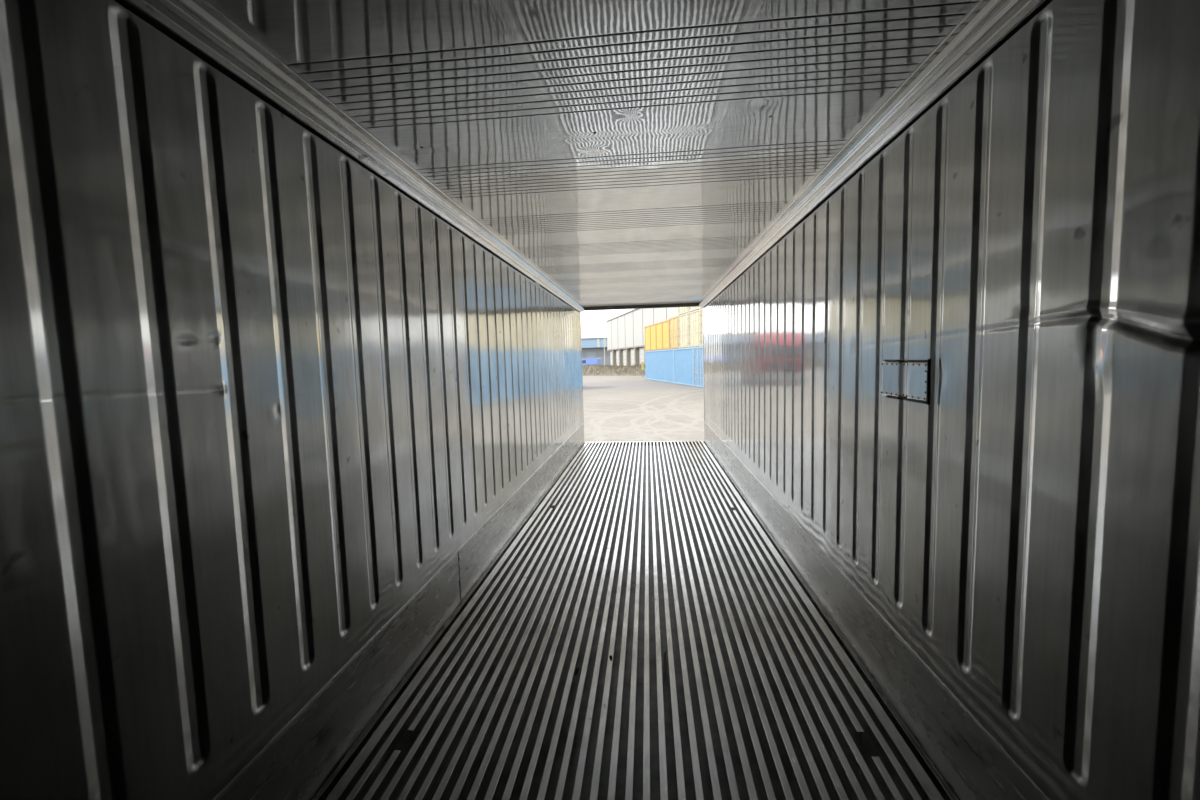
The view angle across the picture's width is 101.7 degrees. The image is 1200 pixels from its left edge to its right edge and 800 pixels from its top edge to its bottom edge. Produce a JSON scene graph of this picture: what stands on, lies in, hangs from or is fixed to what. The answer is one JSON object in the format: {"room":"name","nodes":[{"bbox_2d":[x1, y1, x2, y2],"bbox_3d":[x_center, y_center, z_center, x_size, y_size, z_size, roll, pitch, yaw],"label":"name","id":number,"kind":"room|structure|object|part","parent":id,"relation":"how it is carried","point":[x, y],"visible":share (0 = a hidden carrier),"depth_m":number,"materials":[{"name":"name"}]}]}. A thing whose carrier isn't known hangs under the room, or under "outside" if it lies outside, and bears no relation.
{"room":"cargo space","nodes":[
{"label":"cargo space","id":0,"kind":"room"},
{"bbox_2d":[0,0,582,799],"bbox_3d":[-0.950,0.060,3.555,0.115,3.000,11.620,-1,5,6],"label":"wall","id":1,"kind":"structure","parent":0,"point":[256,394],"depth_m":1.37,"materials":[{"name":"steel"}]},
{"bbox_2d":[115,0,584,312],"bbox_3d":[-0.888,-1.225,3.477,0.123,0.131,11.535,-1,5,6],"label":"trim","id":2,"kind":"structure","parent":1,"relation":"attached to","point":[200,23],"depth_m":1.71,"materials":[{"name":"metal"}]},
{"bbox_2d":[212,423,583,799],"bbox_3d":[-0.861,1.144,3.680,0.006,0.434,11.536,-1,5,6],"label":"baseboard","id":3,"kind":"structure","parent":1,"relation":"attached to","point":[305,755],"depth_m":2.18,"materials":[{"name":"metal"}]},
{"bbox_2d":[458,551,461,605],"bbox_3d":[-0.912,1.161,3.162,0.008,0.370,0.012,-1,5,6],"label":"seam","id":4,"kind":"structure","parent":3,"relation":"attached to","point":[458,551],"depth_m":3.16,"materials":[{"name":"grey metal"}]},
{"bbox_2d":[580,312,584,441],"bbox_3d":[-0.397,-0.434,9.348,0.122,2.517,0.060,-1,5,6],"label":"trim","id":5,"kind":"structure","parent":1,"relation":"attached to","point":[580,312],"depth_m":9.33,"materials":[{"name":"metal"}]},
{"bbox_2d":[209,0,978,307],"bbox_3d":[0.203,-1.361,3.322,2.510,0.203,11.620,-1,5,6],"label":"ceiling","id":6,"kind":"structure","parent":0,"point":[685,166],"depth_m":1.85,"materials":[{"name":"steel"}]},
{"bbox_2d":[584,303,697,310],"bbox_3d":[0.763,-1.833,9.116,2.530,0.245,0.060,-1,5,6],"label":"trim","id":7,"kind":"structure","parent":6,"relation":"attached to","point":[695,304],"depth_m":9.10,"materials":[{"name":"metal"}]},
{"bbox_2d":[317,441,952,799],"bbox_3d":[0.283,1.425,3.594,2.290,0.306,11.540,-1,5,6],"label":"floor","id":8,"kind":"structure","parent":0,"point":[636,554],"depth_m":2.49,"materials":[{"name":"metal"}]},
{"bbox_2d":[585,441,703,444],"bbox_3d":[0.840,0.960,9.348,2.530,0.328,0.060,-1,5,6],"label":"trim","id":9,"kind":"structure","parent":8,"relation":"attached to","point":[638,441],"depth_m":9.31,"materials":[{"name":"metal"}]},
{"bbox_2d":[664,652,665,670],"bbox_3d":[0.340,1.371,2.559,0.012,0.116,0.021,-2,5,-6],"label":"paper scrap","id":10,"kind":"object","parent":8,"relation":"on","point":[664,652],"visible":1,"depth_m":2.55,"materials":[{"name":"grey paper"}]},
{"bbox_2d":[704,0,1199,799],"bbox_3d":[1.433,0.014,3.321,0.114,3.000,11.620,-1,5,6],"label":"wall","id":11,"kind":"structure","parent":0,"point":[1030,530],"depth_m":1.36,"materials":[{"name":"steel"}]},
{"bbox_2d":[703,308,704,420],"bbox_3d":[1.999,-0.480,9.113,0.122,2.517,0.060,-1,5,6],"label":"trim","id":12,"kind":"structure","parent":11,"relation":"attached to","point":[703,308],"depth_m":9.06,"materials":[{"name":"metal"}]},
{"bbox_2d":[698,0,1052,307],"bbox_3d":[1.308,-1.267,3.261,0.123,0.131,11.535,-1,5,6],"label":"trim","id":13,"kind":"structure","parent":11,"relation":"attached to","point":[987,22],"depth_m":1.82,"materials":[{"name":"metal"}]},
{"bbox_2d":[704,421,1049,799],"bbox_3d":[1.411,1.101,3.457,0.006,0.434,11.536,-1,5,6],"label":"baseboard","id":14,"kind":"structure","parent":11,"relation":"attached to","point":[970,764],"depth_m":2.08,"materials":[{"name":"metal"}]},
{"bbox_2d":[881,359,930,404],"bbox_3d":[1.251,-0.084,2.015,0.013,0.170,0.383,-1,5,6],"label":"repair patch","id":15,"kind":"object","parent":11,"relation":"attached to","point":[908,380],"visible":1,"depth_m":1.98,"materials":[{"name":"metal"}]},
{"label":"outside","id":16,"kind":"structure","parent":0,"visible":0},
{"bbox_2d":[583,376,703,441],"bbox_3d":[12.410,-8.899,129.118,320.000,0.001,340.000,-1,5,6],"label":"ground","id":17,"kind":"structure","parent":16,"point":[616,408],"depth_m":20.55,"materials":[{"name":"concrete"}]},
{"bbox_2d":[582,358,600,365],"bbox_3d":[-2.443,-7.692,104.436,5.220,2.500,1.960,1,5,28],"label":"van","id":18,"kind":"object","parent":17,"relation":"on","point":[590,361],"visible":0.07,"depth_m":103.21,"materials":[{"name":"blue paint"}]},
{"bbox_2d":[581,337,610,365],"bbox_3d":[-34.431,-13.201,148.295,83.600,7.950,30.200,-1,5,6],"label":"building","id":19,"kind":"structure","parent":17,"relation":"on","point":[591,347],"depth_m":131.06,"materials":[{"name":"metal"}]},
{"bbox_2d":[603,335,604,365],"bbox_3d":[0.782,-8.089,84.740,0.304,6.380,0.710,-1,5,6],"label":"lamp post","id":20,"kind":"object","parent":17,"relation":"on","point":[603,335],"visible":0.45,"depth_m":84.81,"materials":[{"name":"grey metal"}]},
{"bbox_2d":[582,363,644,375],"bbox_3d":[-27.308,-4.016,75.752,71.200,1.329,24.930,-1,5,6],"label":"grass bank","id":21,"kind":"object","parent":17,"relation":"on","point":[613,373],"visible":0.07,"depth_m":64.87,"materials":[{"name":"beige plant"}]},
{"bbox_2d":[606,307,677,365],"bbox_3d":[34.778,-10.182,79.638,60.350,9.540,42.250,-2,5,-10],"label":"warehouse","id":22,"kind":"structure","parent":17,"relation":"on","point":[626,331],"depth_m":76.34,"materials":[{"name":"white metal"}]},
{"bbox_3d":[2.423,-7.455,92.269,0.220,3.580,3.300,-2,5,-10],"label":"dock door","id":23,"kind":"part","parent":22,"relation":"part of","materials":[{"name":"white metal"}]},
{"bbox_3d":[3.407,-7.046,87.027,0.220,3.580,3.300,-2,5,-10],"label":"dock door","id":24,"kind":"part","parent":22,"relation":"part of","materials":[{"name":"white metal"}]},
{"bbox_3d":[4.392,-6.637,81.784,0.220,3.580,3.300,-2,5,-10],"label":"dock door","id":25,"kind":"part","parent":22,"relation":"part of","materials":[{"name":"white metal"}]},
{"bbox_3d":[5.377,-6.228,76.541,0.220,3.580,3.300,-2,5,-10],"label":"dock door","id":26,"kind":"part","parent":22,"relation":"part of","materials":[{"name":"white metal"}]},
{"bbox_3d":[6.362,-5.818,71.299,0.220,3.580,3.300,-2,5,-10],"label":"dock door","id":27,"kind":"part","parent":22,"relation":"part of","materials":[{"name":"white metal"}]},
{"bbox_2d":[641,362,643,376],"bbox_3d":[4.873,-3.459,55.688,0.280,1.750,0.120,-1,5,6],"label":"marker post","id":28,"kind":"object","parent":17,"relation":"on","point":[642,363],"visible":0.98,"depth_m":55.60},
{"bbox_2d":[645,349,673,382],"bbox_3d":[6.602,-3.231,45.552,2.468,2.880,9.974,-2,5,-8],"label":"shipping container","id":29,"kind":"object","parent":17,"relation":"on","point":[659,364],"visible":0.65,"depth_m":44.70,"materials":[{"name":"blue metal"}]},
{"bbox_2d":[645,325,653,350],"bbox_3d":[7.750,-6.279,49.364,6.088,2.500,2.124,-2,5,-8],"label":"shipping container","id":30,"kind":"object","parent":29,"relation":"on","point":[647,328],"visible":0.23,"depth_m":49.01,"materials":[{"name":"yellow metal"}]},
{"bbox_3d":[4.790,-6.193,48.933,0.036,2.240,1.840,-2,5,-8],"label":"panel","id":31,"kind":"part","parent":30,"relation":"part of","materials":[{"name":"orange paint"}]},
{"bbox_2d":[650,323,655,350],"bbox_3d":[8.071,-6.111,47.234,6.088,2.500,2.124,-2,5,-8],"label":"shipping container","id":32,"kind":"object","parent":29,"relation":"on","point":[653,326],"visible":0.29,"depth_m":46.90,"materials":[{"name":"yellow metal"}]},
{"bbox_3d":[5.377,-4.564,45.270,0.060,0.110,9.690,-2,5,-8],"label":"rail","id":33,"kind":"part","parent":29,"relation":"part of","materials":[{"name":"metal"}]},
{"bbox_3d":[5.452,-1.834,45.498,0.060,0.110,9.690,-2,5,-8],"label":"rail","id":34,"kind":"part","parent":29,"relation":"part of","materials":[{"name":"blue metal"}]},
{"bbox_2d":[656,322,665,349],"bbox_3d":[8.391,-5.943,45.105,6.088,2.500,2.124,-2,5,-8],"label":"shipping container","id":35,"kind":"object","parent":29,"relation":"on","point":[658,325],"visible":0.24,"depth_m":44.78,"materials":[{"name":"yellow metal"}]},
{"bbox_3d":[5.431,-5.856,44.675,0.036,2.240,1.840,-2,5,-8],"label":"panel","id":36,"kind":"part","parent":35,"relation":"part of","materials":[{"name":"orange paint"}]},
{"bbox_2d":[662,320,669,349],"bbox_3d":[8.712,-5.774,42.976,6.088,2.500,2.124,-2,5,-8],"label":"shipping container","id":37,"kind":"object","parent":29,"relation":"on","point":[665,324],"visible":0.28,"depth_m":42.63,"materials":[{"name":"yellow metal"}]},
{"bbox_3d":[5.752,-5.687,42.545,0.036,2.240,1.840,-2,5,-8],"label":"panel","id":38,"kind":"part","parent":37,"relation":"part of","materials":[{"name":"orange paint"}]},
{"bbox_2d":[674,347,693,386],"bbox_3d":[7.696,-2.656,38.287,2.468,2.880,4.734,-2,5,-8],"label":"shipping container","id":39,"kind":"object","parent":17,"relation":"on","point":[683,357],"visible":0.41,"depth_m":38.02,"materials":[{"name":"blue metal"}]},
{"bbox_2d":[669,316,678,348],"bbox_3d":[9.047,-5.634,40.633,6.119,2.590,2.464,-2,5,-8],"label":"shipping container","id":40,"kind":"object","parent":39,"relation":"on","point":[673,322],"visible":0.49,"depth_m":40.26,"materials":[{"name":"beige metal"}]},
{"bbox_3d":[6.014,-5.574,40.741,0.040,2.320,1.072,-2,5,-8],"label":"door","id":41,"kind":"part","parent":40,"relation":"part of","materials":[{"name":"orange paint"}]},
{"bbox_3d":[6.176,-5.490,39.669,0.040,2.320,1.072,-2,5,-8],"label":"door","id":42,"kind":"part","parent":40,"relation":"part of","materials":[{"name":"orange paint"}]},
{"bbox_3d":[6.198,-2.789,40.382,0.120,2.640,0.130,-2,5,-8],"label":"corner post","id":43,"kind":"part","parent":39,"relation":"part of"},
{"bbox_2d":[678,313,688,347],"bbox_3d":[9.421,-5.437,38.149,6.119,2.590,2.464,-2,5,-8],"label":"shipping container","id":44,"kind":"object","parent":39,"relation":"on","point":[683,320],"visible":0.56,"depth_m":37.71,"materials":[{"name":"beige metal"}]},
{"bbox_3d":[6.388,-5.378,38.257,0.040,2.320,1.072,-2,5,-8],"label":"door","id":45,"kind":"part","parent":44,"relation":"part of","materials":[{"name":"yellow paint"}]},
{"bbox_2d":[678,307,688,315],"bbox_3d":[9.350,-8.027,37.933,6.119,2.590,2.464,-2,5,-8],"label":"shipping container","id":46,"kind":"object","parent":44,"relation":"on","point":[681,310],"visible":0.13,"depth_m":37.75,"materials":[{"name":"beige metal"}]},
{"bbox_3d":[6.550,-5.293,37.184,0.040,2.320,1.072,-2,5,-8],"label":"door","id":47,"kind":"part","parent":44,"relation":"part of","materials":[{"name":"yellow paint"}]},
{"bbox_3d":[6.661,-5.231,36.586,0.120,2.350,0.130,-2,5,-8],"label":"corner post","id":48,"kind":"part","parent":44,"relation":"part of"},
{"bbox_2d":[693,346,703,387],"bbox_3d":[10.009,-2.443,34.965,6.119,2.880,2.464,-2,5,-8],"label":"shipping container","id":49,"kind":"object","parent":17,"relation":"on","point":[698,365],"visible":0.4,"depth_m":34.74,"materials":[{"name":"blue metal"}]},
{"bbox_3d":[6.906,-2.417,35.679,0.120,2.640,0.130,-2,5,-8],"label":"corner post","id":50,"kind":"part","parent":49,"relation":"part of","materials":[{"name":"blue metal"}]},
{"bbox_2d":[688,309,700,346],"bbox_3d":[9.792,-5.242,35.684,6.119,2.590,2.464,-2,5,-8],"label":"shipping container","id":51,"kind":"object","parent":49,"relation":"on","point":[694,316],"visible":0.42,"depth_m":35.24,"materials":[{"name":"beige metal"}]},
{"bbox_3d":[6.760,-5.183,35.792,0.040,2.320,1.072,-2,5,-8],"label":"door","id":52,"kind":"part","parent":51,"relation":"part of","materials":[{"name":"yellow paint"}]},
{"bbox_2d":[688,306,699,311],"bbox_3d":[9.721,-7.832,35.469,6.119,2.590,2.464,-2,5,-8],"label":"shipping container","id":53,"kind":"object","parent":51,"relation":"on","point":[690,309],"visible":0.06,"depth_m":35.45,"materials":[{"name":"beige metal"}]},
{"bbox_3d":[6.921,-5.098,34.720,0.040,2.320,1.072,-2,5,-8],"label":"door","id":54,"kind":"part","parent":51,"relation":"part of","materials":[{"name":"yellow paint"}]},
{"bbox_3d":[6.977,-2.384,35.073,0.040,2.610,1.072,-2,5,-8],"label":"door","id":55,"kind":"part","parent":49,"relation":"part of","materials":[{"name":"blue paint"}]},
{"bbox_3d":[7.138,-2.299,34.000,0.040,2.610,1.072,-2,5,-8],"label":"door","id":56,"kind":"part","parent":49,"relation":"part of","materials":[{"name":"blue paint"}]},
{"bbox_3d":[10.380,-2.248,32.500,6.119,2.880,2.464,-2,5,-8],"label":"shipping container","id":57,"kind":"object","parent":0,"visible":0},
{"bbox_2d":[700,308,702,345],"bbox_3d":[10.163,-5.047,33.220,6.119,2.590,2.464,-2,5,-8],"label":"shipping container","id":58,"kind":"object","parent":57,"relation":"on","point":[701,310],"visible":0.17,"depth_m":33.82,"materials":[{"name":"beige metal"}]},
{"bbox_3d":[7.060,-5.022,33.934,0.120,2.350,0.130,-2,5,-8],"label":"corner post","id":59,"kind":"part","parent":58,"relation":"part of","materials":[{"name":"beige metal"}]}
]}

